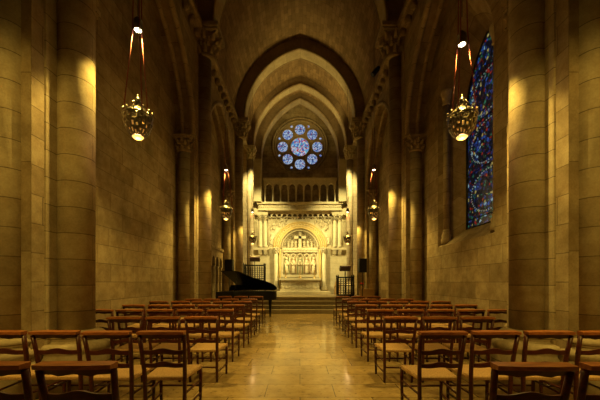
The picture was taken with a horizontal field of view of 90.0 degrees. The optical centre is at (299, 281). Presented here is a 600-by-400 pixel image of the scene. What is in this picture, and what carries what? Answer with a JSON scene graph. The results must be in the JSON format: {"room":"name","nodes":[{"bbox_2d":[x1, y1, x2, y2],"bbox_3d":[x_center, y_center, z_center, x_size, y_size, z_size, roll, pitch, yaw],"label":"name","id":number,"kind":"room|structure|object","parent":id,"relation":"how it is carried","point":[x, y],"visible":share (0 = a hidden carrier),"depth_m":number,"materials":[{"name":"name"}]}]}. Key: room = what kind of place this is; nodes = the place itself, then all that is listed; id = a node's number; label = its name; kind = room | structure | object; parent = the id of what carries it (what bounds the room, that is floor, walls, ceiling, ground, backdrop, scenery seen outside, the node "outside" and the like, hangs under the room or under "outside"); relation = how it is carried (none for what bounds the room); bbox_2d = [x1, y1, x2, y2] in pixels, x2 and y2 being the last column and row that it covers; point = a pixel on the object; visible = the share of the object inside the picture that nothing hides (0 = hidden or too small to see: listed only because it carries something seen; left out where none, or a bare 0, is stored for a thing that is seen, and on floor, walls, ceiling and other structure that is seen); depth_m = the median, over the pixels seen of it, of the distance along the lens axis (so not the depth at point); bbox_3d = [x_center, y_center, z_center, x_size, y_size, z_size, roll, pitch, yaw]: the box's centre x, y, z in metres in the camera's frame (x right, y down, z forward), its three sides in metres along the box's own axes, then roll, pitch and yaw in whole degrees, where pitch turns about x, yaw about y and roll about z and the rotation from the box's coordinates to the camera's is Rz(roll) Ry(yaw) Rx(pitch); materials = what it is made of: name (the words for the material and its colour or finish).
{"room":"house of worship","nodes":[
{"label":"house of worship","id":0,"kind":"room"},
{"bbox_2d":[21,0,233,361],"bbox_3d":[-3.250,-3.080,5.850,0.500,8.800,16.900,0,0,0],"label":"wall","id":1,"kind":"structure","parent":0,"point":[137,180],"depth_m":6.05,"materials":[{"name":"stone"}]},
{"bbox_2d":[96,0,195,137],"bbox_3d":[-3.152,-5.451,6.425,0.415,2.807,4.240,0,0,0],"label":"trim","id":2,"kind":"structure","parent":1,"relation":"attached to","point":[171,4],"depth_m":7.86,"materials":[{"name":"stone"}]},
{"bbox_2d":[182,0,238,127],"bbox_3d":[-2.910,-7.215,5.575,0.260,0.490,16.350,0,0,0],"label":"trim","id":3,"kind":"structure","parent":1,"relation":"attached to","point":[194,18],"depth_m":10.18,"materials":[{"name":"stone"}]},
{"bbox_2d":[211,245,223,307],"bbox_3d":[-3.380,-0.030,11.980,0.240,2.700,1.760,0,0,0],"label":"arcade","id":4,"kind":"object","parent":1,"relation":"attached to","point":[216,253],"visible":0.49,"depth_m":12.15,"materials":[{"name":"stone"}]},
{"bbox_2d":[211,101,233,191],"bbox_3d":[-3.152,-5.452,11.500,0.415,2.807,4.090,0,0,0],"label":"trim","id":5,"kind":"structure","parent":1,"relation":"attached to","point":[213,107],"depth_m":12.63,"materials":[{"name":"stone"}]},
{"bbox_2d":[235,37,364,116],"bbox_3d":[0.000,-9.340,14.010,6.000,3.720,0.700,0,0,0],"label":"trim","id":6,"kind":"structure","parent":1,"relation":"attached to","point":[299,43],"depth_m":13.72,"materials":[{"name":"stone"}]},
{"bbox_2d":[198,0,401,26],"bbox_3d":[0.000,-9.340,9.010,6.000,3.720,0.700,0,0,0],"label":"trim","id":7,"kind":"structure","parent":1,"relation":"attached to","point":[206,8],"depth_m":8.72,"materials":[{"name":"stone"}]},
{"bbox_2d":[35,314,516,399],"bbox_3d":[0.000,1.420,5.650,8.400,0.200,16.500,0,0,0],"label":"floor","id":8,"kind":"structure","parent":0,"point":[290,356],"depth_m":4.58,"materials":[{"name":"stone"}]},
{"bbox_2d":[0,361,33,399],"bbox_3d":[-1.724,0.881,1.866,0.458,0.882,0.555,0,0,2],"label":"chair","id":9,"kind":"object","parent":8,"relation":"on","point":[6,367],"visible":1,"depth_m":1.67,"materials":[{"name":"red wood"}]},
{"bbox_2d":[0,330,65,392],"bbox_3d":[-2.724,0.881,2.939,0.458,0.882,0.555,0,0,1],"label":"chair","id":10,"kind":"object","parent":8,"relation":"on","point":[6,334],"visible":0.56,"depth_m":2.76,"materials":[{"name":"red wood"}]},
{"bbox_2d":[0,0,113,399],"bbox_3d":[-2.950,-3.080,3.850,1.270,8.800,1.550,0,0,0],"label":"pier","id":11,"kind":"object","parent":8,"relation":"on","point":[69,25],"visible":0.65,"depth_m":3.65,"materials":[{"name":"stone"}]},
{"bbox_2d":[28,330,110,399],"bbox_3d":[-2.243,0.881,2.942,0.458,0.882,0.555,0,0,-1],"label":"chair","id":12,"kind":"object","parent":8,"relation":"on","point":[44,334],"visible":0.66,"depth_m":2.76,"materials":[{"name":"red wood"}]},
{"bbox_2d":[31,361,119,399],"bbox_3d":[-1.248,0.881,1.865,0.458,0.882,0.555,0,0,-1],"label":"chair","id":13,"kind":"object","parent":8,"relation":"on","point":[56,368],"visible":1,"depth_m":1.66,"materials":[{"name":"red wood"}]},
{"bbox_2d":[96,309,123,346],"bbox_3d":[-3.253,0.881,5.080,0.458,0.882,0.555,0,0,2],"label":"chair","id":14,"kind":"object","parent":8,"relation":"on","point":[101,311],"visible":0.31,"depth_m":4.89,"materials":[{"name":"red wood"}]},
{"bbox_2d":[80,330,155,399],"bbox_3d":[-1.756,0.881,2.921,0.458,0.882,0.555,0,0,-1],"label":"chair","id":15,"kind":"object","parent":8,"relation":"on","point":[129,372],"visible":0.7,"depth_m":2.76,"materials":[{"name":"red wood"}]},
{"bbox_2d":[106,316,158,382],"bbox_3d":[-2.260,0.881,4.055,0.458,0.882,0.555,0,0,-2],"label":"chair","id":16,"kind":"object","parent":8,"relation":"on","point":[116,319],"visible":0.62,"depth_m":3.89,"materials":[{"name":"red wood"}]},
{"bbox_2d":[115,309,156,361],"bbox_3d":[-2.768,0.881,5.069,0.458,0.882,0.555,0,0,-1],"label":"chair","id":17,"kind":"object","parent":8,"relation":"on","point":[118,311],"visible":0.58,"depth_m":4.88,"materials":[{"name":"red wood"}]},
{"bbox_2d":[122,304,155,342],"bbox_3d":[-3.272,0.881,6.112,0.458,0.882,0.555,0,0,1],"label":"chair","id":18,"kind":"object","parent":8,"relation":"on","point":[137,325],"visible":0.43,"depth_m":5.93,"materials":[{"name":"red wood"}]},
{"bbox_2d":[146,309,173,361],"bbox_3d":[-2.273,0.881,5.077,0.458,0.882,0.555,0,0,1],"label":"chair","id":19,"kind":"object","parent":8,"relation":"on","point":[149,311],"visible":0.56,"depth_m":4.88,"materials":[{"name":"red wood"}]},
{"bbox_2d":[147,304,177,343],"bbox_3d":[-2.778,0.881,6.119,0.458,0.882,0.555,0,0,0],"label":"chair","id":20,"kind":"object","parent":8,"relation":"on","point":[166,325],"visible":0.47,"depth_m":5.94,"materials":[{"name":"red wood"}]},
{"bbox_2d":[149,301,176,322],"bbox_3d":[-3.285,0.881,7.194,0.458,0.882,0.555,0,0,1],"label":"chair","id":21,"kind":"object","parent":8,"relation":"on","point":[150,302],"visible":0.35,"depth_m":6.98,"materials":[{"name":"red wood"}]},
{"bbox_2d":[145,316,192,381],"bbox_3d":[-1.771,0.881,4.066,0.458,0.882,0.555,0,0,-1],"label":"chair","id":22,"kind":"object","parent":8,"relation":"on","point":[171,344],"visible":0.63,"depth_m":3.90,"materials":[{"name":"red brown wood"},{"name":"woven rush"}]},
{"bbox_2d":[136,330,202,399],"bbox_3d":[-1.265,0.881,2.936,0.458,0.882,0.555,0,0,-1],"label":"chair","id":23,"kind":"object","parent":8,"relation":"on","point":[164,370],"visible":1,"depth_m":2.78,"materials":[{"name":"red brown wood"},{"name":"woven rush"}]},
{"bbox_2d":[171,301,196,329],"bbox_3d":[-2.797,0.881,7.214,0.458,0.882,0.555,0,0,-1],"label":"chair","id":24,"kind":"object","parent":8,"relation":"on","point":[172,302],"visible":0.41,"depth_m":7.01,"materials":[{"name":"red wood"}]},
{"bbox_2d":[172,304,199,340],"bbox_3d":[-2.298,0.881,6.123,0.458,0.882,0.555,0,0,-1],"label":"chair","id":25,"kind":"object","parent":8,"relation":"on","point":[195,325],"visible":0.52,"depth_m":5.95,"materials":[{"name":"red wood"}]},
{"bbox_2d":[176,309,212,361],"bbox_3d":[-1.785,0.881,5.069,0.458,0.882,0.555,0,0,1],"label":"chair","id":26,"kind":"object","parent":8,"relation":"on","point":[178,311],"visible":0.48,"depth_m":4.90,"materials":[{"name":"red wood"}]},
{"bbox_2d":[173,21,224,328],"bbox_3d":[-2.950,-3.080,9.000,1.270,8.800,1.550,0,0,0],"label":"pier","id":27,"kind":"object","parent":8,"relation":"on","point":[210,41],"visible":0.49,"depth_m":8.80,"materials":[{"name":"stone"}]},
{"bbox_2d":[192,301,213,330],"bbox_3d":[-2.315,0.881,7.216,0.458,0.882,0.555,0,0,-1],"label":"chair","id":28,"kind":"object","parent":8,"relation":"on","point":[193,302],"visible":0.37,"depth_m":7.01,"materials":[{"name":"red wood"}]},
{"bbox_2d":[184,316,227,381],"bbox_3d":[-1.270,0.881,4.066,0.458,0.882,0.555,0,0,1],"label":"chair","id":29,"kind":"object","parent":8,"relation":"on","point":[208,345],"visible":0.94,"depth_m":3.92,"materials":[{"name":"red brown wood"},{"name":"woven rush"}]},
{"bbox_2d":[198,304,224,342],"bbox_3d":[-1.805,0.881,6.128,0.458,0.882,0.555,0,0,-1],"label":"chair","id":30,"kind":"object","parent":8,"relation":"on","point":[213,325],"visible":0.51,"depth_m":5.96,"materials":[{"name":"red wood"}]},
{"bbox_2d":[213,301,231,330],"bbox_3d":[-1.815,0.881,7.196,0.458,0.882,0.555,0,0,0],"label":"chair","id":31,"kind":"object","parent":8,"relation":"on","point":[214,302],"visible":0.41,"depth_m":7.01,"materials":[{"name":"red wood"}]},
{"bbox_2d":[207,309,239,361],"bbox_3d":[-1.295,0.881,5.075,0.458,0.882,0.555,0,0,0],"label":"chair","id":32,"kind":"object","parent":8,"relation":"on","point":[229,334],"visible":0.79,"depth_m":4.93,"materials":[{"name":"red brown wood"},{"name":"woven rush"}]},
{"bbox_2d":[224,259,233,308],"bbox_3d":[-2.900,0.200,12.300,0.330,2.240,0.300,0,0,0],"label":"loudspeaker","id":33,"kind":"object","parent":8,"relation":"on","point":[228,263],"visible":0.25,"depth_m":12.15,"materials":[{"name":"black plastic"}]},
{"bbox_2d":[225,260,231,270],"bbox_3d":[-2.900,-0.645,12.156,0.290,0.490,0.012,0,0,0],"label":"grille","id":34,"kind":"object","parent":33,"relation":"attached to","point":[228,263],"depth_m":12.15,"materials":[{"name":"black metal"}]},
{"bbox_2d":[221,117,250,290],"bbox_3d":[-2.950,-3.080,14.000,1.270,8.800,1.550,0,0,0],"label":"pier","id":35,"kind":"object","parent":8,"relation":"on","point":[241,131],"visible":0.56,"depth_m":13.80,"materials":[{"name":"stone"}]},
{"bbox_2d":[223,304,248,347],"bbox_3d":[-1.307,0.881,6.136,0.458,0.882,0.555,0,0,0],"label":"chair","id":36,"kind":"object","parent":8,"relation":"on","point":[243,325],"visible":0.79,"depth_m":5.99,"materials":[{"name":"red wood"}]},
{"bbox_2d":[233,301,254,337],"bbox_3d":[-1.336,0.881,7.194,0.458,0.882,0.555,0,0,0],"label":"chair","id":37,"kind":"object","parent":8,"relation":"on","point":[250,318],"visible":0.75,"depth_m":7.05,"materials":[{"name":"red wood"}]},
{"bbox_2d":[216,271,276,316],"bbox_3d":[-1.923,0.455,11.178,1.839,1.731,1.469,0,0,26],"label":"grand piano","id":38,"kind":"object","parent":8,"relation":"on","point":[243,282],"visible":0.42,"depth_m":11.09,"materials":[{"name":"black paint"}]},
{"bbox_2d":[241,299,259,330],"bbox_3d":[-1.345,0.881,8.150,0.458,0.882,0.555,0,0,0],"label":"chair","id":39,"kind":"object","parent":8,"relation":"on","point":[256,314],"visible":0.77,"depth_m":7.99,"materials":[{"name":"red wood"}]},
{"bbox_2d":[249,296,265,323],"bbox_3d":[-1.364,0.881,9.597,0.458,0.882,0.555,0,0,1],"label":"chair","id":40,"kind":"object","parent":8,"relation":"on","point":[253,297],"visible":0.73,"depth_m":9.44,"materials":[{"name":"red wood"}]},
{"bbox_2d":[225,301,380,313],"bbox_3d":[0.000,1.080,13.000,7.000,0.480,1.000,0,0,0],"label":"steps","id":41,"kind":"structure","parent":8,"relation":"on","point":[278,307],"depth_m":12.83,"materials":[{"name":"stone"}]},
{"bbox_2d":[358,258,366,298],"bbox_3d":[2.700,-0.005,12.990,0.330,2.010,0.300,0,0,0],"label":"loudspeaker","id":42,"kind":"object","parent":41,"relation":"on","point":[362,262],"visible":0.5,"depth_m":12.85,"materials":[{"name":"black plastic"}]},
{"bbox_2d":[360,259,365,271],"bbox_3d":[2.700,-0.710,12.846,0.290,0.540,0.012,0,0,0],"label":"grille","id":43,"kind":"object","parent":42,"relation":"attached to","point":[362,261],"depth_m":12.84,"materials":[{"name":"black metal"}]},
{"bbox_2d":[358,289,374,300],"bbox_3d":[2.950,0.570,13.320,0.680,0.540,0.300,0,0,0],"label":"wooden chest","id":44,"kind":"object","parent":41,"relation":"on","point":[366,292],"visible":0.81,"depth_m":13.19,"materials":[{"name":"brown wood"}]},
{"bbox_2d":[333,296,349,323],"bbox_3d":[1.331,0.881,9.614,0.458,0.882,0.555,0,0,-1],"label":"chair","id":45,"kind":"object","parent":8,"relation":"on","point":[336,297],"visible":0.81,"depth_m":9.45,"materials":[{"name":"red wood"}]},
{"bbox_2d":[339,299,358,330],"bbox_3d":[1.327,0.881,8.149,0.458,0.882,0.555,0,0,-1],"label":"chair","id":46,"kind":"object","parent":8,"relation":"on","point":[342,314],"visible":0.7,"depth_m":8.00,"materials":[{"name":"red wood"}]},
{"bbox_2d":[344,301,365,337],"bbox_3d":[1.327,0.881,7.217,0.458,0.882,0.555,0,0,1],"label":"chair","id":47,"kind":"object","parent":8,"relation":"on","point":[347,318],"visible":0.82,"depth_m":7.07,"materials":[{"name":"red wood"}]},
{"bbox_2d":[349,117,378,300],"bbox_3d":[2.950,-3.080,14.000,1.270,8.800,1.550,0,0,0],"label":"pier","id":48,"kind":"object","parent":8,"relation":"on","point":[358,131],"visible":0.56,"depth_m":13.79,"materials":[{"name":"stone"}]},
{"bbox_2d":[351,304,376,347],"bbox_3d":[1.309,0.881,6.127,0.458,0.882,0.555,0,0,1],"label":"chair","id":49,"kind":"object","parent":8,"relation":"on","point":[356,325],"visible":0.81,"depth_m":5.98,"materials":[{"name":"red wood"}]},
{"bbox_2d":[365,301,386,330],"bbox_3d":[1.818,0.881,7.214,0.458,0.882,0.555,0,0,1],"label":"chair","id":50,"kind":"object","parent":8,"relation":"on","point":[369,302],"visible":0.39,"depth_m":7.02,"materials":[{"name":"red wood"}]},
{"bbox_2d":[360,309,393,361],"bbox_3d":[1.303,0.881,5.077,0.458,0.882,0.555,0,0,-1],"label":"chair","id":51,"kind":"object","parent":8,"relation":"on","point":[369,334],"visible":0.84,"depth_m":4.93,"materials":[{"name":"red wood"}]},
{"bbox_2d":[375,304,402,342],"bbox_3d":[1.807,0.881,6.115,0.458,0.882,0.555,0,0,0],"label":"chair","id":52,"kind":"object","parent":8,"relation":"on","point":[380,324],"visible":0.51,"depth_m":5.94,"materials":[{"name":"red wood"}]},
{"bbox_2d":[374,316,417,382],"bbox_3d":[1.293,0.881,4.053,0.458,0.882,0.555,0,0,1],"label":"chair","id":53,"kind":"object","parent":8,"relation":"on","point":[396,345],"visible":0.97,"depth_m":3.90,"materials":[{"name":"red wood"}]},
{"bbox_2d":[386,301,407,330],"bbox_3d":[2.297,0.881,7.193,0.458,0.882,0.555,0,0,-1],"label":"chair","id":54,"kind":"object","parent":8,"relation":"on","point":[390,302],"visible":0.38,"depth_m":6.98,"materials":[{"name":"red wood"}]},
{"bbox_2d":[375,21,426,328],"bbox_3d":[2.950,-3.080,9.000,1.270,8.800,1.550,0,0,0],"label":"pier","id":55,"kind":"object","parent":8,"relation":"on","point":[389,41],"visible":0.53,"depth_m":8.80,"materials":[{"name":"stone"}]},
{"bbox_2d":[388,309,423,361],"bbox_3d":[1.793,0.881,5.076,0.458,0.882,0.555,0,0,0],"label":"chair","id":56,"kind":"object","parent":8,"relation":"on","point":[399,311],"visible":0.65,"depth_m":4.91,"materials":[{"name":"red wood"}]},
{"bbox_2d":[401,304,426,339],"bbox_3d":[2.284,0.881,6.134,0.458,0.882,0.555,0,0,-1],"label":"chair","id":57,"kind":"object","parent":8,"relation":"on","point":[404,325],"visible":0.5,"depth_m":5.95,"materials":[{"name":"red wood"}]},
{"bbox_2d":[407,301,429,330],"bbox_3d":[2.797,0.881,7.194,0.458,0.882,0.555,0,0,1],"label":"chair","id":58,"kind":"object","parent":8,"relation":"on","point":[411,302],"visible":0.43,"depth_m":6.99,"materials":[{"name":"red wood"}]},
{"bbox_2d":[408,316,457,382],"bbox_3d":[1.790,0.881,4.051,0.458,0.882,0.555,0,0,0],"label":"chair","id":59,"kind":"object","parent":8,"relation":"on","point":[427,345],"visible":0.66,"depth_m":3.89,"materials":[{"name":"red wood"}]},
{"bbox_2d":[400,330,467,399],"bbox_3d":[1.291,0.881,2.919,0.458,0.882,0.555,0,0,-1],"label":"chair","id":60,"kind":"object","parent":8,"relation":"on","point":[437,371],"visible":1,"depth_m":2.77,"materials":[{"name":"red wood"}]},
{"bbox_2d":[415,309,453,361],"bbox_3d":[2.275,0.881,5.076,0.458,0.882,0.555,0,0,-2],"label":"chair","id":61,"kind":"object","parent":8,"relation":"on","point":[429,311],"visible":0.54,"depth_m":4.89,"materials":[{"name":"red wood"}]},
{"bbox_2d":[425,304,452,347],"bbox_3d":[2.791,0.881,6.115,0.458,0.882,0.555,0,0,2],"label":"chair","id":62,"kind":"object","parent":8,"relation":"on","point":[431,325],"visible":0.44,"depth_m":5.94,"materials":[{"name":"red wood"}]},
{"bbox_2d":[443,304,476,342],"bbox_3d":[3.272,0.881,6.128,0.458,0.882,0.555,0,0,-1],"label":"chair","id":63,"kind":"object","parent":8,"relation":"on","point":[455,305],"visible":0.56,"depth_m":5.94,"materials":[{"name":"red wood"}]},
{"bbox_2d":[443,309,484,361],"bbox_3d":[2.776,0.881,5.072,0.458,0.882,0.555,0,0,0],"label":"chair","id":64,"kind":"object","parent":8,"relation":"on","point":[459,311],"visible":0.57,"depth_m":4.89,"materials":[{"name":"red wood"}]},
{"bbox_2d":[442,316,495,362],"bbox_3d":[2.279,0.881,4.053,0.458,0.882,0.555,0,0,0],"label":"chair","id":65,"kind":"object","parent":8,"relation":"on","point":[456,346],"visible":0.59,"depth_m":3.89,"materials":[{"name":"red wood"}]},
{"bbox_2d":[446,330,521,399],"bbox_3d":[1.782,0.881,2.935,0.458,0.882,0.555,0,0,0],"label":"chair","id":66,"kind":"object","parent":8,"relation":"on","point":[473,371],"visible":0.86,"depth_m":2.77,"materials":[{"name":"red wood"}]},
{"bbox_2d":[470,309,506,360],"bbox_3d":[3.259,0.881,5.071,0.458,0.882,0.555,0,0,-1],"label":"chair","id":67,"kind":"object","parent":8,"relation":"on","point":[489,311],"visible":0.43,"depth_m":4.88,"materials":[{"name":"red wood"}]},
{"bbox_2d":[489,362,578,399],"bbox_3d":[1.282,0.881,1.844,0.458,0.882,0.555,0,0,1],"label":"chair","id":68,"kind":"object","parent":8,"relation":"on","point":[516,369],"visible":1,"depth_m":1.64,"materials":[{"name":"red wood"}]},
{"bbox_2d":[498,330,575,393],"bbox_3d":[2.269,0.881,2.933,0.458,0.882,0.555,0,0,0],"label":"chair","id":69,"kind":"object","parent":8,"relation":"on","point":[539,334],"visible":0.54,"depth_m":2.75,"materials":[{"name":"red wood"}]},
{"bbox_2d":[491,0,599,399],"bbox_3d":[2.977,-3.080,3.850,1.215,8.800,1.550,0,0,0],"label":"pier","id":70,"kind":"object","parent":8,"relation":"on","point":[532,23],"visible":0.62,"depth_m":3.64,"materials":[{"name":"stone"}]},
{"bbox_2d":[539,330,599,399],"bbox_3d":[2.757,0.881,2.917,0.458,0.882,0.555,0,0,2],"label":"chair","id":71,"kind":"object","parent":8,"relation":"on","point":[593,334],"visible":0.56,"depth_m":2.75,"materials":[{"name":"red brown wood"},{"name":"woven rush"}]},
{"bbox_2d":[576,362,599,399],"bbox_3d":[1.770,0.881,1.851,0.458,0.882,0.555,0,0,-1],"label":"chair","id":72,"kind":"object","parent":8,"relation":"on","point":[586,368],"visible":1,"depth_m":1.65,"materials":[{"name":"red wood"}]},
{"bbox_2d":[195,0,404,106],"bbox_3d":[0.000,-9.340,5.700,6.000,3.720,16.600,0,0,0],"label":"ceiling","id":73,"kind":"structure","parent":0,"point":[250,29],"depth_m":12.15,"materials":[{"name":"stone"}]},
{"bbox_2d":[219,128,232,219],"bbox_3d":[-2.160,-5.347,8.749,0.398,7.066,0.398,0,0,20],"label":"hanging lamp","id":74,"kind":"object","parent":73,"relation":"hanging from","point":[226,211],"visible":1,"depth_m":8.69,"materials":[{"name":"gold metal"}]},
{"bbox_2d":[248,89,256,243],"bbox_3d":[-2.160,-5.257,13.647,0.398,7.066,0.390,0,0,-7],"label":"hanging lamp","id":75,"kind":"object","parent":73,"relation":"hanging from","point":[252,239],"visible":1,"depth_m":13.65,"materials":[{"name":"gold metal"}]},
{"bbox_2d":[343,89,351,243],"bbox_3d":[2.161,-5.257,13.650,0.398,7.066,0.398,0,0,19],"label":"hanging lamp","id":76,"kind":"object","parent":73,"relation":"hanging from","point":[347,238],"visible":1,"depth_m":13.65,"materials":[{"name":"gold metal"}]},
{"bbox_2d":[367,128,380,219],"bbox_3d":[2.159,-5.347,8.748,0.398,7.066,0.390,0,0,16],"label":"hanging lamp","id":77,"kind":"object","parent":73,"relation":"hanging from","point":[373,211],"visible":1,"depth_m":8.67,"materials":[{"name":"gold metal"}]},
{"bbox_2d":[254,105,345,203],"bbox_3d":[0.000,-5.530,18.375,7.000,12.500,0.350,0,0,0],"label":"wall","id":78,"kind":"structure","parent":0,"point":[271,168],"depth_m":18.20,"materials":[{"name":"stone"}]},
{"bbox_2d":[272,117,327,173],"bbox_3d":[0.000,-8.280,18.315,3.440,3.440,0.370,0,0,0],"label":"window","id":79,"kind":"structure","parent":78,"relation":"in","point":[299,146],"depth_m":18.40,"materials":[{"name":"glass"}]},
{"bbox_2d":[246,60,353,141],"bbox_3d":[0.000,-8.905,16.150,5.500,3.650,4.300,0,0,0],"label":"ceiling","id":80,"kind":"structure","parent":0,"point":[296,68],"depth_m":15.05,"materials":[{"name":"stone"}]},
{"bbox_2d":[255,93,344,161],"bbox_3d":[0.000,-8.980,17.250,5.800,4.000,0.620,0,0,0],"label":"trim","id":81,"kind":"structure","parent":80,"relation":"attached to","point":[268,119],"depth_m":17.00,"materials":[{"name":"stone"}]},
{"bbox_2d":[247,76,352,144],"bbox_3d":[0.000,-8.980,15.825,5.800,3.800,0.570,0,0,0],"label":"trim","id":82,"kind":"structure","parent":80,"relation":"attached to","point":[299,80],"depth_m":15.60,"materials":[{"name":"stone"}]},
{"bbox_2d":[258,294,358,300],"bbox_3d":[0.000,1.000,15.945,7.000,0.640,4.910,0,0,0],"label":"floor","id":83,"kind":"structure","parent":0,"point":[280,297],"depth_m":13.49,"materials":[{"name":"stone"}]},
{"bbox_2d":[243,145,256,290],"bbox_3d":[-2.793,-3.200,15.800,1.034,7.760,0.684,0,0,0],"label":"column","id":84,"kind":"structure","parent":83,"relation":"on","point":[248,248],"depth_m":15.63,"materials":[{"name":"stone"}]},
{"bbox_2d":[243,257,265,290],"bbox_3d":[-2.270,-0.284,15.050,1.090,1.928,0.586,0,0,0],"label":"pulpit","id":85,"kind":"object","parent":83,"relation":"on","point":[252,259],"visible":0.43,"depth_m":14.79,"materials":[{"name":"black metal"}]},
{"bbox_2d":[244,265,263,290],"bbox_3d":[-2.270,-0.110,14.800,1.024,1.480,0.040,0,0,0],"label":"grille","id":86,"kind":"object","parent":85,"relation":"attached to","point":[248,274],"depth_m":14.79,"materials":[{"name":"black metal"}]},
{"bbox_2d":[254,202,345,293],"bbox_3d":[0.000,-1.950,17.660,6.600,5.260,1.080,0,0,0],"label":"reredos","id":87,"kind":"object","parent":83,"relation":"on","point":[292,234],"visible":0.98,"depth_m":17.49,"materials":[{"name":"stone"}]},
{"bbox_2d":[254,158,261,202],"bbox_3d":[-2.750,-5.810,17.250,1.100,2.460,0.500,0,0,0],"label":"pillar","id":88,"kind":"structure","parent":87,"relation":"on","point":[257,162],"depth_m":17.00,"materials":[{"name":"beige stone"}]},
{"bbox_2d":[263,178,336,201],"bbox_3d":[0.000,-5.290,17.395,4.260,1.420,0.330,0,0,0],"label":"arcade","id":89,"kind":"object","parent":87,"relation":"on","point":[267,181],"visible":0.88,"depth_m":17.30,"materials":[{"name":"stone"}]},
{"bbox_2d":[338,158,345,202],"bbox_3d":[2.750,-5.810,17.250,1.100,2.460,0.500,0,0,0],"label":"pier","id":90,"kind":"structure","parent":87,"relation":"on","point":[341,162],"depth_m":17.00,"materials":[{"name":"beige stone"}]},
{"bbox_2d":[277,291,329,293],"bbox_3d":[0.000,0.600,16.975,3.300,0.160,1.050,0,0,0],"label":"step","id":91,"kind":"structure","parent":83,"relation":"on","point":[278,292],"depth_m":16.45,"materials":[{"name":"beige stone"}]},
{"bbox_2d":[279,278,320,290],"bbox_3d":[0.000,0.150,17.120,2.340,0.740,0.760,0,0,0],"label":"altar","id":92,"kind":"object","parent":91,"relation":"on","point":[287,284],"visible":1,"depth_m":16.84,"materials":[{"name":"stone"}]},
{"bbox_2d":[336,266,354,296],"bbox_3d":[2.120,-0.024,14.100,0.810,1.408,0.636,0,0,0],"label":"lectern","id":93,"kind":"object","parent":83,"relation":"on","point":[342,268],"visible":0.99,"depth_m":13.82,"materials":[{"name":"black metal"}]},
{"bbox_2d":[339,277,352,295],"bbox_3d":[2.120,0.195,13.825,0.744,0.870,0.040,0,0,0],"label":"grille","id":94,"kind":"object","parent":93,"relation":"attached to","point":[340,281],"depth_m":13.81,"materials":[{"name":"black metal"}]},
{"bbox_2d":[343,145,356,294],"bbox_3d":[2.793,-3.200,15.800,1.034,7.760,0.684,0,0,0],"label":"column","id":95,"kind":"structure","parent":83,"relation":"on","point":[351,248],"depth_m":15.63,"materials":[{"name":"stone"}]},
{"bbox_2d":[366,0,578,361],"bbox_3d":[3.500,-3.080,5.850,1.000,8.800,16.900,0,0,0],"label":"wall","id":96,"kind":"structure","parent":0,"point":[472,267],"depth_m":6.68,"materials":[{"name":"stone"}]},
{"bbox_2d":[366,101,388,191],"bbox_3d":[3.152,-5.452,11.500,0.415,2.807,4.090,0,0,0],"label":"trim","id":97,"kind":"structure","parent":96,"relation":"attached to","point":[386,107],"depth_m":12.66,"materials":[{"name":"stone"}]},
{"bbox_2d":[361,0,417,127],"bbox_3d":[2.910,-7.215,5.575,0.260,0.490,16.350,0,0,0],"label":"trim","id":98,"kind":"structure","parent":96,"relation":"attached to","point":[405,18],"depth_m":10.19,"materials":[{"name":"stone"}]},
{"bbox_2d":[441,88,451,244],"bbox_3d":[3.620,-2.820,7.420,0.260,3.780,0.260,0,0,0],"label":"shaft","id":99,"kind":"object","parent":96,"relation":"attached to","point":[446,93],"visible":0.97,"depth_m":7.37,"materials":[{"name":"stone"}]},
{"bbox_2d":[404,0,506,137],"bbox_3d":[3.152,-5.451,6.425,0.415,2.807,4.240,0,0,0],"label":"trim","id":100,"kind":"structure","parent":96,"relation":"attached to","point":[428,4],"depth_m":7.85,"materials":[{"name":"stone"}]},
{"bbox_2d":[466,30,492,229],"bbox_3d":[4.010,-3.295,6.400,0.080,4.122,1.612,0,0,0],"label":"window","id":101,"kind":"structure","parent":96,"relation":"in","point":[479,145],"depth_m":6.59,"materials":[{"name":"blue glass"}]},
{"bbox_2d":[489,23,493,231],"bbox_3d":[3.620,-2.820,5.500,0.260,3.780,0.260,0,0,0],"label":"shaft","id":102,"kind":"object","parent":96,"relation":"attached to","point":[491,28],"visible":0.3,"depth_m":5.51,"materials":[{"name":"stone"}]},
{"bbox_3d":[0.000,-9.340,3.860,6.000,3.720,0.700,0,0,0],"label":"trim","id":103,"kind":"structure","parent":0,"visible":0},
{"bbox_3d":[0.000,-9.065,3.860,5.040,3.170,0.580,0,0,0],"label":"trim","id":104,"kind":"structure","parent":103,"relation":"attached to","visible":0},
{"bbox_2d":[121,0,153,139],"bbox_3d":[-2.163,-5.437,4.001,0.390,7.066,0.398,0,0,17],"label":"lamp","id":105,"kind":"object","parent":104,"relation":"hanging from","point":[138,126],"visible":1,"depth_m":3.94,"materials":[{"name":"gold metal"}]},
{"bbox_2d":[446,0,478,139],"bbox_3d":[2.158,-5.437,3.999,0.390,7.066,0.398,0,0,-17],"label":"lamp","id":106,"kind":"object","parent":104,"relation":"hanging from","point":[464,125],"visible":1,"depth_m":3.94,"materials":[{"name":"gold metal"}]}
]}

